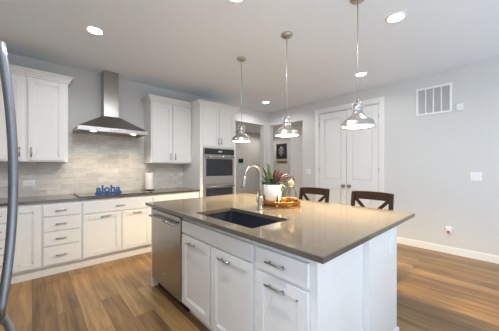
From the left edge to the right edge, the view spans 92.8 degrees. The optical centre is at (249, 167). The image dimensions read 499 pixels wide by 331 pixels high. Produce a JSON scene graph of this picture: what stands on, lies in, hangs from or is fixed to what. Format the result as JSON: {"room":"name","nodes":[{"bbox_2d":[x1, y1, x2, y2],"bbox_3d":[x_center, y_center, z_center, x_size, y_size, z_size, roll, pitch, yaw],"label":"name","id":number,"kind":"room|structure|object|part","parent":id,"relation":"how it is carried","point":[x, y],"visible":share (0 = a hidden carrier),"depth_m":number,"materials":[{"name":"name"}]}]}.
{"room":"kitchen","nodes":[
{"label":"kitchen","id":0,"kind":"room"},
{"bbox_2d":[7,53,268,194],"bbox_3d":[-1.599,-0.083,4.491,5.863,2.767,0.130,0,0,-42],"label":"wall","id":1,"kind":"structure","parent":0,"point":[84,93],"depth_m":3.93,"materials":[{"name":"paint"}]},
{"bbox_2d":[0,64,25,161],"bbox_3d":[-3.161,-0.642,2.708,0.886,1.135,0.388,0,0,-42],"label":"upper cabinet","id":2,"kind":"object","parent":1,"relation":"attached to","point":[18,74],"visible":0.7,"depth_m":2.85,"materials":[{"name":"white wood"}]},
{"bbox_3d":[-3.161,-1.165,2.708,0.886,0.090,0.387,0,0,-42],"label":"crown","id":3,"kind":"part","parent":2,"relation":"part of","materials":[{"name":"white wood"}]},
{"bbox_2d":[25,67,73,161],"bbox_3d":[-2.658,-0.642,3.168,0.475,1.135,0.388,0,0,-42],"label":"upper cabinet","id":4,"kind":"object","parent":1,"relation":"attached to","point":[46,93],"visible":1,"depth_m":3.03,"materials":[{"name":"white wood"}]},
{"bbox_3d":[-2.588,-0.600,3.037,0.355,1.016,0.020,0,0,-42],"label":"door","id":5,"kind":"part","parent":4,"relation":"part of","materials":[{"name":"white wood"}]},
{"bbox_3d":[-2.658,-1.165,3.168,0.474,0.090,0.387,0,0,-42],"label":"crown","id":6,"kind":"part","parent":4,"relation":"part of","materials":[{"name":"white wood"}]},
{"bbox_2d":[0,133,182,197],"bbox_3d":[-2.461,-0.060,3.607,3.137,0.892,0.010,0,0,-42],"label":"backsplash","id":7,"kind":"structure","parent":1,"relation":"attached to","point":[94,161],"depth_m":3.66,"materials":[{"name":"tile"}]},
{"bbox_2d":[23,180,34,185],"bbox_3d":[-2.933,0.205,3.161,0.118,0.074,0.009,0,0,-42],"label":"wall outlet","id":8,"kind":"object","parent":7,"relation":"attached to","point":[25,182],"visible":1,"depth_m":3.16,"materials":[{"name":"white plastic"}]},
{"bbox_2d":[73,70,147,137],"bbox_3d":[-2.094,-0.985,3.607,0.900,0.961,0.502,0,0,-42],"label":"range hood","id":9,"kind":"object","parent":1,"relation":"attached to","point":[109,123],"visible":1,"depth_m":3.60,"materials":[{"name":"metal"}]},
{"bbox_2d":[141,94,191,163],"bbox_3d":[-1.469,-0.635,4.256,0.799,1.120,0.388,0,0,-42],"label":"upper cabinet","id":10,"kind":"object","parent":1,"relation":"attached to","point":[167,121],"visible":0.96,"depth_m":4.12,"materials":[{"name":"white wood"}]},
{"bbox_3d":[-1.484,-0.592,4.048,0.344,1.001,0.020,0,0,-42],"label":"door","id":11,"kind":"part","parent":10,"relation":"part of","materials":[{"name":"white wood"}]},
{"bbox_3d":[-1.469,-1.150,4.256,0.799,0.090,0.387,0,0,-42],"label":"crown","id":12,"kind":"part","parent":10,"relation":"part of","materials":[{"name":"white wood"}]},
{"bbox_3d":[-1.219,-0.592,4.290,0.350,1.001,0.020,0,0,-42],"label":"door","id":13,"kind":"part","parent":10,"relation":"part of","materials":[{"name":"white wood"}]},
{"bbox_2d":[236,131,259,193],"bbox_3d":[-0.149,0.050,6.720,3.113,2.500,1.200,0,0,-42],"label":"wall","id":14,"kind":"structure","parent":0,"point":[249,152],"depth_m":7.49,"materials":[{"name":"paint"}]},
{"bbox_2d":[0,0,498,112],"bbox_3d":[1.447,-1.517,-1.883,9.993,0.100,13.668,0,0,-42],"label":"ceiling","id":15,"kind":"structure","parent":0,"point":[192,47],"depth_m":2.74,"materials":[{"name":"paint"}]},
{"bbox_2d":[84,25,104,34],"bbox_3d":[-1.647,-1.460,2.533,0.188,0.012,0.188,0,0,-42],"label":"recessed light","id":16,"kind":"object","parent":15,"relation":"in","point":[96,30],"visible":1,"depth_m":2.52,"materials":[{"name":"white"}]},
{"bbox_2d":[87,27,101,33],"bbox_3d":[-1.647,-1.462,2.533,0.134,0.008,0.134,0,0,-42],"label":"diffuser","id":17,"kind":"object","parent":16,"relation":"attached to","point":[94,30],"depth_m":2.53,"materials":[{"name":"white"}]},
{"bbox_2d":[228,0,243,2],"bbox_3d":[-0.115,-1.460,2.019,0.188,0.012,0.188,0,0,-42],"label":"recessed light","id":18,"kind":"object","parent":15,"relation":"in","point":[232,1],"visible":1,"depth_m":2.08,"materials":[{"name":"white"}]},
{"bbox_2d":[231,56,251,142],"bbox_3d":[-0.106,-0.907,3.194,0.280,1.118,0.288,0,0,-42],"label":"pendant lamp","id":19,"kind":"object","parent":15,"relation":"hanging from","point":[241,137],"visible":1,"depth_m":3.17,"materials":[{"name":"silver metal"}]},
{"bbox_3d":[-0.109,-0.420,3.197,0.280,0.144,0.280,0,0,-42],"label":"lamp shade","id":20,"kind":"part","parent":19,"relation":"part of","materials":[{"name":"silver metal"}]},
{"bbox_3d":[-0.109,-1.013,3.197,0.006,0.852,0.006,0,0,25],"label":"rod","id":21,"kind":"part","parent":19,"relation":"part of","materials":[{"name":"silver metal"}]},
{"bbox_2d":[274,31,299,137],"bbox_3d":[0.414,-0.907,2.617,0.280,1.118,0.288,0,0,-42],"label":"pendant lamp","id":22,"kind":"object","parent":15,"relation":"hanging from","point":[286,131],"visible":1,"depth_m":2.58,"materials":[{"name":"silver metal"}]},
{"bbox_2d":[283,114,289,122],"bbox_3d":[0.411,-0.540,2.620,0.074,0.099,0.074,0,0,-42],"label":"socket","id":23,"kind":"object","parent":22,"relation":"attached to","point":[286,119],"depth_m":2.60,"materials":[{"name":"silver metal"}]},
{"bbox_3d":[0.411,-1.013,2.620,0.006,0.852,0.006,0,0,25],"label":"rod","id":24,"kind":"part","parent":22,"relation":"part of","materials":[{"name":"silver metal"}]},
{"bbox_2d":[276,134,297,136],"bbox_3d":[0.411,-0.355,2.620,0.254,0.014,0.254,0,0,-42],"label":"diffuser","id":25,"kind":"object","parent":22,"relation":"attached to","point":[277,135],"depth_m":2.59,"materials":[{"name":"white glass"}]},
{"bbox_3d":[0.411,-0.420,2.620,0.280,0.144,0.280,0,0,-42],"label":"lamp shade","id":26,"kind":"part","parent":22,"relation":"part of","materials":[{"name":"silver metal"}]},
{"bbox_2d":[340,0,375,129],"bbox_3d":[0.939,-0.907,2.052,0.280,1.118,0.288,0,0,-42],"label":"pendant lamp","id":27,"kind":"object","parent":15,"relation":"hanging from","point":[358,120],"visible":1,"depth_m":2.02,"materials":[{"name":"silver metal"}]},
{"bbox_2d":[353,99,361,110],"bbox_3d":[0.936,-0.540,2.055,0.074,0.099,0.074,0,0,-42],"label":"socket","id":28,"kind":"object","parent":27,"relation":"attached to","point":[357,106],"depth_m":2.03,"materials":[{"name":"silver metal"}]},
{"bbox_3d":[0.936,-1.013,2.055,0.006,0.852,0.006,0,0,-20],"label":"rod","id":29,"kind":"part","parent":27,"relation":"part of","materials":[{"name":"silver metal"}]},
{"bbox_3d":[0.936,-0.420,2.055,0.280,0.144,0.280,0,0,-42],"label":"lamp shade","id":30,"kind":"part","parent":27,"relation":"part of","materials":[{"name":"silver metal"}]},
{"bbox_2d":[343,125,373,128],"bbox_3d":[0.936,-0.355,2.055,0.254,0.014,0.254,0,0,-42],"label":"diffuser","id":31,"kind":"object","parent":27,"relation":"attached to","point":[344,126],"depth_m":2.04,"materials":[{"name":"white glass"}]},
{"bbox_2d":[355,72,367,76],"bbox_3d":[1.746,-1.460,3.721,0.188,0.012,0.188,0,0,-42],"label":"recessed light","id":32,"kind":"object","parent":15,"relation":"in","point":[359,73],"visible":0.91,"depth_m":3.71,"materials":[{"name":"white plastic"}]},
{"bbox_2d":[385,11,407,22],"bbox_3d":[1.426,-1.460,2.313,0.188,0.012,0.188,0,0,-42],"label":"recessed light","id":33,"kind":"object","parent":15,"relation":"in","point":[397,16],"visible":1,"depth_m":2.30,"materials":[{"name":"white"}]},
{"bbox_2d":[388,13,403,21],"bbox_3d":[1.426,-1.462,2.313,0.134,0.008,0.134,0,0,-42],"label":"diffuser","id":34,"kind":"object","parent":33,"relation":"attached to","point":[394,17],"depth_m":2.31,"materials":[{"name":"white"}]},
{"bbox_2d":[0,243,498,330],"bbox_3d":[1.490,1.350,-0.922,11.353,0.100,15.028,0,0,-42],"label":"floor","id":35,"kind":"structure","parent":0,"point":[437,291],"depth_m":2.32,"materials":[{"name":"brown wood"}]},
{"bbox_2d":[0,206,6,279],"bbox_3d":[-3.010,0.859,2.664,0.475,0.883,0.656,0,0,-42],"label":"base cabinet","id":36,"kind":"object","parent":35,"relation":"on","point":[3,209],"visible":0.21,"depth_m":2.57,"materials":[{"name":"white wood"}]},
{"bbox_3d":[-2.815,1.060,2.450,0.445,0.210,0.020,0,0,-42],"label":"drawer","id":37,"kind":"part","parent":36,"relation":"part of","materials":[{"name":"white wood"}]},
{"bbox_3d":[-2.815,0.865,2.450,0.445,0.150,0.020,0,0,-42],"label":"drawer","id":38,"kind":"part","parent":36,"relation":"part of","materials":[{"name":"white wood"}]},
{"bbox_3d":[-2.815,0.693,2.450,0.445,0.165,0.020,0,0,-42],"label":"drawer","id":39,"kind":"part","parent":36,"relation":"part of","materials":[{"name":"white wood"}]},
{"bbox_3d":[-2.815,0.525,2.450,0.445,0.140,0.020,0,0,-42],"label":"drawer","id":40,"kind":"part","parent":36,"relation":"part of","materials":[{"name":"white wood"}]},
{"bbox_2d":[0,41,18,330],"bbox_3d":[-0.911,0.410,0.349,0.827,1.780,0.905,0,0,-42],"label":"refrigerator","id":41,"kind":"object","parent":35,"relation":"on","point":[5,74],"visible":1,"depth_m":0.75,"materials":[{"name":"metal"}]},
{"bbox_2d":[11,203,40,283],"bbox_3d":[-2.737,0.859,2.914,0.263,0.883,0.657,0,0,-42],"label":"base cabinet","id":42,"kind":"object","parent":35,"relation":"on","point":[27,256],"visible":0.78,"depth_m":2.71,"materials":[{"name":"white wood"}]},
{"bbox_2d":[41,200,80,276],"bbox_3d":[-2.497,0.859,3.134,0.386,0.883,0.656,0,0,-42],"label":"base cabinet","id":43,"kind":"object","parent":35,"relation":"on","point":[60,221],"visible":0.99,"depth_m":2.91,"materials":[{"name":"white wood"}]},
{"bbox_3d":[-2.301,1.059,2.921,0.355,0.213,0.020,0,0,-42],"label":"drawer","id":44,"kind":"part","parent":43,"relation":"part of","materials":[{"name":"white wood"}]},
{"bbox_3d":[-2.301,0.856,2.921,0.355,0.156,0.020,0,0,-42],"label":"drawer","id":45,"kind":"part","parent":43,"relation":"part of","materials":[{"name":"white wood"}]},
{"bbox_3d":[-2.301,0.680,2.921,0.355,0.160,0.020,0,0,-42],"label":"drawer","id":46,"kind":"part","parent":43,"relation":"part of","materials":[{"name":"white wood"}]},
{"bbox_3d":[-2.301,0.519,2.921,0.355,0.127,0.020,0,0,-42],"label":"drawer","id":47,"kind":"part","parent":43,"relation":"part of","materials":[{"name":"white wood"}]},
{"bbox_2d":[81,195,151,267],"bbox_3d":[-2.025,0.859,3.566,0.893,0.883,0.656,0,0,-42],"label":"base cabinet","id":48,"kind":"object","parent":35,"relation":"on","point":[116,228],"visible":0.93,"depth_m":3.30,"materials":[{"name":"white wood"}]},
{"bbox_2d":[0,187,199,205],"bbox_3d":[-2.248,0.401,3.375,3.136,0.030,0.639,0,0,-42],"label":"countertop","id":49,"kind":"structure","parent":48,"relation":"on","point":[65,197],"depth_m":3.16,"materials":[{"name":"beige stone"}]},
{"bbox_2d":[74,189,150,196],"bbox_3d":[-2.032,0.381,3.576,0.944,0.010,0.524,0,0,-42],"label":"cooktop","id":50,"kind":"object","parent":49,"relation":"in","point":[141,190],"visible":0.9,"depth_m":3.48,"materials":[{"name":"black glass"}]},
{"bbox_2d":[95,185,121,193],"bbox_3d":[-2.111,0.319,3.558,0.345,0.119,0.060,0,0,-42],"label":"word sign","id":51,"kind":"object","parent":50,"relation":"on","point":[98,191],"visible":1,"depth_m":3.54,"materials":[{"name":"blue ceramic"}]},
{"bbox_2d":[145,172,153,189],"bbox_3d":[-1.719,0.231,4.079,0.150,0.310,0.150,0,0,-42],"label":"paper towel holder","id":52,"kind":"object","parent":49,"relation":"on","point":[149,177],"visible":0.98,"depth_m":4.03,"materials":[{"name":"white paper"}]},
{"bbox_3d":[-1.982,0.893,3.212,0.444,0.545,0.020,0,0,-42],"label":"door","id":53,"kind":"part","parent":48,"relation":"part of","materials":[{"name":"white wood"}]},
{"bbox_3d":[-1.828,0.528,3.353,0.861,0.145,0.020,0,0,-42],"label":"drawer","id":54,"kind":"part","parent":48,"relation":"part of","materials":[{"name":"white wood"}]},
{"bbox_3d":[-1.659,0.893,3.508,0.403,0.545,0.020,0,0,-42],"label":"door","id":55,"kind":"part","parent":48,"relation":"part of","materials":[{"name":"white wood"}]},
{"bbox_2d":[151,207,158,285],"bbox_3d":[-0.876,0.859,2.789,0.527,0.883,0.047,0,0,-42],"label":"end panel","id":56,"kind":"object","parent":35,"relation":"on","point":[154,282],"visible":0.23,"depth_m":2.62,"materials":[{"name":"white wood"}]},
{"bbox_2d":[149,208,189,311],"bbox_3d":[-0.656,0.861,2.497,0.576,0.878,0.670,0,0,-42],"label":"dishwasher","id":57,"kind":"object","parent":35,"relation":"on","point":[167,232],"visible":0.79,"depth_m":2.28,"materials":[{"name":"metal"}]},
{"bbox_3d":[-0.851,0.510,2.319,0.048,0.026,0.610,0,0,-42],"label":"handle","id":58,"kind":"part","parent":57,"relation":"part of","materials":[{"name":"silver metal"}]},
{"bbox_3d":[-0.825,0.815,2.343,0.024,0.740,0.664,0,0,-42],"label":"panel","id":59,"kind":"part","parent":57,"relation":"part of","materials":[{"name":"metal"}]},
{"bbox_2d":[152,191,198,201],"bbox_3d":[-1.391,0.859,4.146,0.824,0.883,0.656,0,0,-42],"label":"base cabinet","id":60,"kind":"object","parent":35,"relation":"on","point":[184,195],"visible":0.05,"depth_m":3.90,"materials":[{"name":"white wood"}]},
{"bbox_2d":[183,99,239,196],"bbox_3d":[-0.770,0.055,4.686,0.930,2.490,0.698,0,0,-42],"label":"tall cabinet","id":61,"kind":"object","parent":35,"relation":"on","point":[213,125],"visible":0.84,"depth_m":4.38,"materials":[{"name":"white wood"}]},
{"bbox_3d":[-0.703,-0.737,4.342,0.354,0.695,0.020,0,0,-42],"label":"door","id":62,"kind":"part","parent":61,"relation":"part of","materials":[{"name":"white wood"}]},
{"bbox_3d":[-0.770,-1.145,4.686,0.930,0.090,0.697,0,0,-42],"label":"crown","id":63,"kind":"part","parent":61,"relation":"part of","materials":[{"name":"white wood"}]},
{"bbox_2d":[203,148,234,196],"bbox_3d":[-0.728,0.266,4.646,0.694,1.248,0.638,0,0,-42],"label":"wall oven","id":64,"kind":"object","parent":61,"relation":"in","point":[218,164],"visible":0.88,"depth_m":4.42,"materials":[{"name":"metal"}]},
{"bbox_3d":[-0.569,0.593,4.472,0.694,0.555,0.050,0,0,-42],"label":"oven door","id":65,"kind":"part","parent":64,"relation":"part of","materials":[{"name":"metal"}]},
{"bbox_3d":[-0.569,0.041,4.472,0.694,0.529,0.050,0,0,-42],"label":"oven door","id":66,"kind":"part","parent":64,"relation":"part of","materials":[{"name":"metal"}]},
{"bbox_3d":[-0.571,-0.295,4.474,0.694,0.126,0.044,0,0,-42],"label":"frame","id":67,"kind":"part","parent":64,"relation":"part of","materials":[{"name":"metal"}]},
{"bbox_3d":[-0.554,-0.293,4.456,0.670,0.103,0.005,0,0,-42],"label":"control panel","id":68,"kind":"part","parent":64,"relation":"part of","materials":[{"name":"black glass"}]},
{"bbox_3d":[-0.533,0.348,4.433,0.624,0.025,0.060,0,0,-42],"label":"handle","id":69,"kind":"part","parent":64,"relation":"part of","materials":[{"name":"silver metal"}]},
{"bbox_3d":[-0.533,-0.192,4.433,0.624,0.025,0.060,0,0,-42],"label":"handle","id":70,"kind":"part","parent":64,"relation":"part of","materials":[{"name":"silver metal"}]},
{"bbox_3d":[-0.433,-0.737,4.589,0.357,0.695,0.020,0,0,-42],"label":"door","id":71,"kind":"part","parent":61,"relation":"part of","materials":[{"name":"white wood"}]},
{"bbox_2d":[182,218,255,330],"bbox_3d":[-0.101,0.859,1.915,0.563,0.883,0.929,0,0,-42],"label":"base cabinet","id":72,"kind":"object","parent":35,"relation":"on","point":[219,266],"visible":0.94,"depth_m":1.68,"materials":[{"name":"white wood"}]},
{"bbox_3d":[-0.436,0.877,1.921,0.020,0.597,0.438,0,0,-42],"label":"door","id":73,"kind":"part","parent":72,"relation":"part of","materials":[{"name":"white wood"}]},
{"bbox_3d":[-0.169,0.628,1.594,0.029,0.010,0.125,0,0,-42],"label":"handle","id":74,"kind":"part","parent":72,"relation":"part of","materials":[{"name":"silver metal"}]},
{"bbox_3d":[-0.125,0.877,1.581,0.020,0.597,0.442,0,0,-42],"label":"door","id":75,"kind":"part","parent":72,"relation":"part of","materials":[{"name":"white wood"}]},
{"bbox_2d":[256,242,362,330],"bbox_3d":[0.352,0.859,1.420,0.563,0.883,0.410,0,0,-42],"label":"base cabinet","id":76,"kind":"object","parent":35,"relation":"on","point":[294,292],"visible":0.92,"depth_m":1.25,"materials":[{"name":"white wood"}]},
{"bbox_3d":[0.135,0.518,1.262,0.029,0.010,0.135,0,0,-42],"label":"handle","id":77,"kind":"part","parent":76,"relation":"part of","materials":[{"name":"silver metal"}]},
{"bbox_3d":[0.135,0.645,1.262,0.029,0.010,0.135,0,0,-42],"label":"handle","id":78,"kind":"part","parent":76,"relation":"part of","materials":[{"name":"silver metal"}]},
{"bbox_2d":[145,193,414,263],"bbox_3d":[0.129,0.401,2.326,1.480,0.030,2.176,0,0,-42],"label":"countertop","id":79,"kind":"structure","parent":76,"relation":"on","point":[320,232],"depth_m":1.70,"materials":[{"name":"beige stone"}]},
{"bbox_2d":[205,211,280,227],"bbox_3d":[-0.081,0.530,1.899,0.431,0.226,0.752,0,0,-42],"label":"sink","id":80,"kind":"object","parent":79,"relation":"in","point":[246,220],"visible":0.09,"depth_m":2.16,"materials":[{"name":"black metal"}]},
{"bbox_2d":[240,165,262,209],"bbox_3d":[0.013,0.182,2.142,0.262,0.408,0.089,0,0,-42],"label":"faucet","id":81,"kind":"object","parent":79,"relation":"on","point":[243,184],"visible":1,"depth_m":2.18,"materials":[{"name":"silver metal"}]},
{"bbox_2d":[262,198,301,208],"bbox_3d":[0.317,0.357,2.412,0.394,0.058,0.387,0,0,-42],"label":"serving tray","id":82,"kind":"object","parent":79,"relation":"on","point":[283,204],"visible":0.82,"depth_m":2.26,"materials":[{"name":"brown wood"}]},
{"bbox_2d":[261,163,294,201],"bbox_3d":[0.279,0.161,2.398,0.357,0.431,0.199,0,0,1],"label":"potted plant","id":83,"kind":"object","parent":82,"relation":"on","point":[273,184],"visible":0.99,"depth_m":2.36,"materials":[{"name":"green plant"}]},
{"bbox_3d":[0.234,0.249,2.399,0.182,0.158,0.182,0,0,-42],"label":"pot","id":84,"kind":"part","parent":83,"relation":"part of","materials":[{"name":"white ceramic"}]},
{"bbox_2d":[286,180,296,201],"bbox_3d":[0.425,0.252,2.422,0.110,0.248,0.110,0,0,-42],"label":"glass carafe","id":85,"kind":"object","parent":82,"relation":"on","point":[291,196],"visible":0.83,"depth_m":2.39,"materials":[{"name":"clear glass"}]},
{"bbox_3d":[0.164,0.518,1.265,0.020,0.120,0.355,0,0,-42],"label":"drawer","id":86,"kind":"part","parent":76,"relation":"part of","materials":[{"name":"white wood"}]},
{"bbox_3d":[0.164,0.886,1.265,0.020,0.578,0.355,0,0,-42],"label":"door","id":87,"kind":"part","parent":76,"relation":"part of","materials":[{"name":"white wood"}]},
{"bbox_2d":[299,187,329,202],"bbox_3d":[0.751,0.790,3.174,0.483,1.020,0.452,0,0,-42],"label":"counter stool","id":88,"kind":"object","parent":35,"relation":"on","point":[303,190],"visible":0.14,"depth_m":3.31,"materials":[{"name":"brown wood"}]},
{"bbox_3d":[0.733,0.798,3.439,0.111,1.005,0.038,0,0,-42],"label":"leg","id":89,"kind":"part","parent":88,"relation":"part of","materials":[{"name":"brown wood"}]},
{"bbox_3d":[0.907,0.326,3.317,0.060,0.092,0.452,0,0,-42],"label":"rail","id":90,"kind":"part","parent":88,"relation":"part of","materials":[{"name":"brown wood"}]},
{"bbox_3d":[1.013,0.798,3.133,0.111,1.005,0.038,0,0,-42],"label":"leg","id":91,"kind":"part","parent":88,"relation":"part of","materials":[{"name":"brown wood"}]},
{"bbox_2d":[351,191,393,209],"bbox_3d":[1.264,0.790,2.613,0.483,1.020,0.452,0,0,-42],"label":"counter stool","id":92,"kind":"object","parent":35,"relation":"on","point":[355,195],"visible":0.11,"depth_m":2.74,"materials":[{"name":"brown wood"}]},
{"bbox_3d":[1.246,0.798,2.878,0.111,1.005,0.038,0,0,-42],"label":"leg","id":93,"kind":"part","parent":92,"relation":"part of","materials":[{"name":"brown wood"}]},
{"bbox_3d":[1.420,0.326,2.756,0.060,0.092,0.452,0,0,-42],"label":"rail","id":94,"kind":"part","parent":92,"relation":"part of","materials":[{"name":"brown wood"}]},
{"bbox_3d":[1.526,0.798,2.573,0.111,1.005,0.038,0,0,-42],"label":"leg","id":95,"kind":"part","parent":92,"relation":"part of","materials":[{"name":"brown wood"}]},
{"bbox_2d":[363,226,398,330],"bbox_3d":[0.209,0.859,2.387,0.528,0.883,2.132,0,0,-42],"label":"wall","id":96,"kind":"structure","parent":35,"relation":"on","point":[379,268],"depth_m":1.55,"materials":[{"name":"white paint"}]},
{"bbox_2d":[388,236,392,254],"bbox_3d":[0.992,0.545,1.671,0.075,0.118,0.009,0,0,-42],"label":"wall outlet","id":97,"kind":"object","parent":96,"relation":"attached to","point":[390,239],"visible":1,"depth_m":1.66,"materials":[{"name":"white plastic"}]},
{"bbox_2d":[236,122,301,133],"bbox_3d":[0.404,-1.155,6.115,2.853,0.100,2.578,0,0,-42],"label":"ceiling","id":98,"kind":"structure","parent":0,"point":[250,128],"depth_m":6.55,"materials":[{"name":"paint"}]},
{"bbox_2d":[273,134,289,197],"bbox_3d":[1.127,0.050,6.743,1.200,2.500,2.628,0,0,-42],"label":"wall","id":99,"kind":"structure","parent":0,"point":[284,168],"depth_m":7.50,"materials":[{"name":"paint"}]},
{"bbox_2d":[276,143,286,158],"bbox_3d":[1.013,-0.520,7.542,0.028,0.470,0.410,0,0,-42],"label":"framed art","id":100,"kind":"object","parent":99,"relation":"attached to","point":[281,149],"visible":1,"depth_m":7.53,"materials":[{"name":"black plastic"}]},
{"bbox_2d":[290,126,301,198],"bbox_3d":[1.681,0.098,6.404,0.580,2.405,1.000,0,0,-42],"label":"wall","id":101,"kind":"structure","parent":0,"point":[295,142],"depth_m":6.42,"materials":[{"name":"grey paint"}]},
{"bbox_2d":[269,59,498,255],"bbox_3d":[5.058,-0.083,1.462,0.130,2.767,13.328,0,0,-42],"label":"wall","id":102,"kind":"structure","parent":0,"point":[430,160],"depth_m":3.67,"materials":[{"name":"paint"}]},
{"bbox_2d":[315,96,384,208],"bbox_3d":[1.968,0.014,4.793,0.186,2.572,1.409,0,0,-42],"label":"door","id":103,"kind":"structure","parent":102,"relation":"in","point":[346,161],"depth_m":4.74,"materials":[{"name":"white wood"}]},
{"bbox_2d":[416,82,451,115],"bbox_3d":[2.885,-1.060,3.728,0.016,0.435,0.450,0,0,-42],"label":"air vent","id":104,"kind":"object","parent":102,"relation":"in","point":[436,99],"visible":1,"depth_m":3.72,"materials":[{"name":"white metal"}]},
{"bbox_2d":[397,237,498,263],"bbox_3d":[5.005,1.246,1.413,0.014,0.108,13.328,0,0,-42],"label":"baseboard","id":105,"kind":"structure","parent":102,"relation":"attached to","point":[486,257],"depth_m":3.56,"materials":[{"name":"white wood"}]},
{"bbox_2d":[457,103,463,110],"bbox_3d":[3.093,-0.892,3.490,0.030,0.095,0.074,0,0,-42],"label":"wall sensor","id":106,"kind":"object","parent":102,"relation":"attached to","point":[460,106],"visible":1,"depth_m":3.48,"materials":[{"name":"white plastic"}]},
{"bbox_2d":[471,172,481,180],"bbox_3d":[3.216,0.126,3.370,0.011,0.120,0.118,0,0,-42],"label":"light switch","id":107,"kind":"object","parent":102,"relation":"attached to","point":[475,176],"visible":1,"depth_m":3.37,"materials":[{"name":"white plastic"}]}
]}

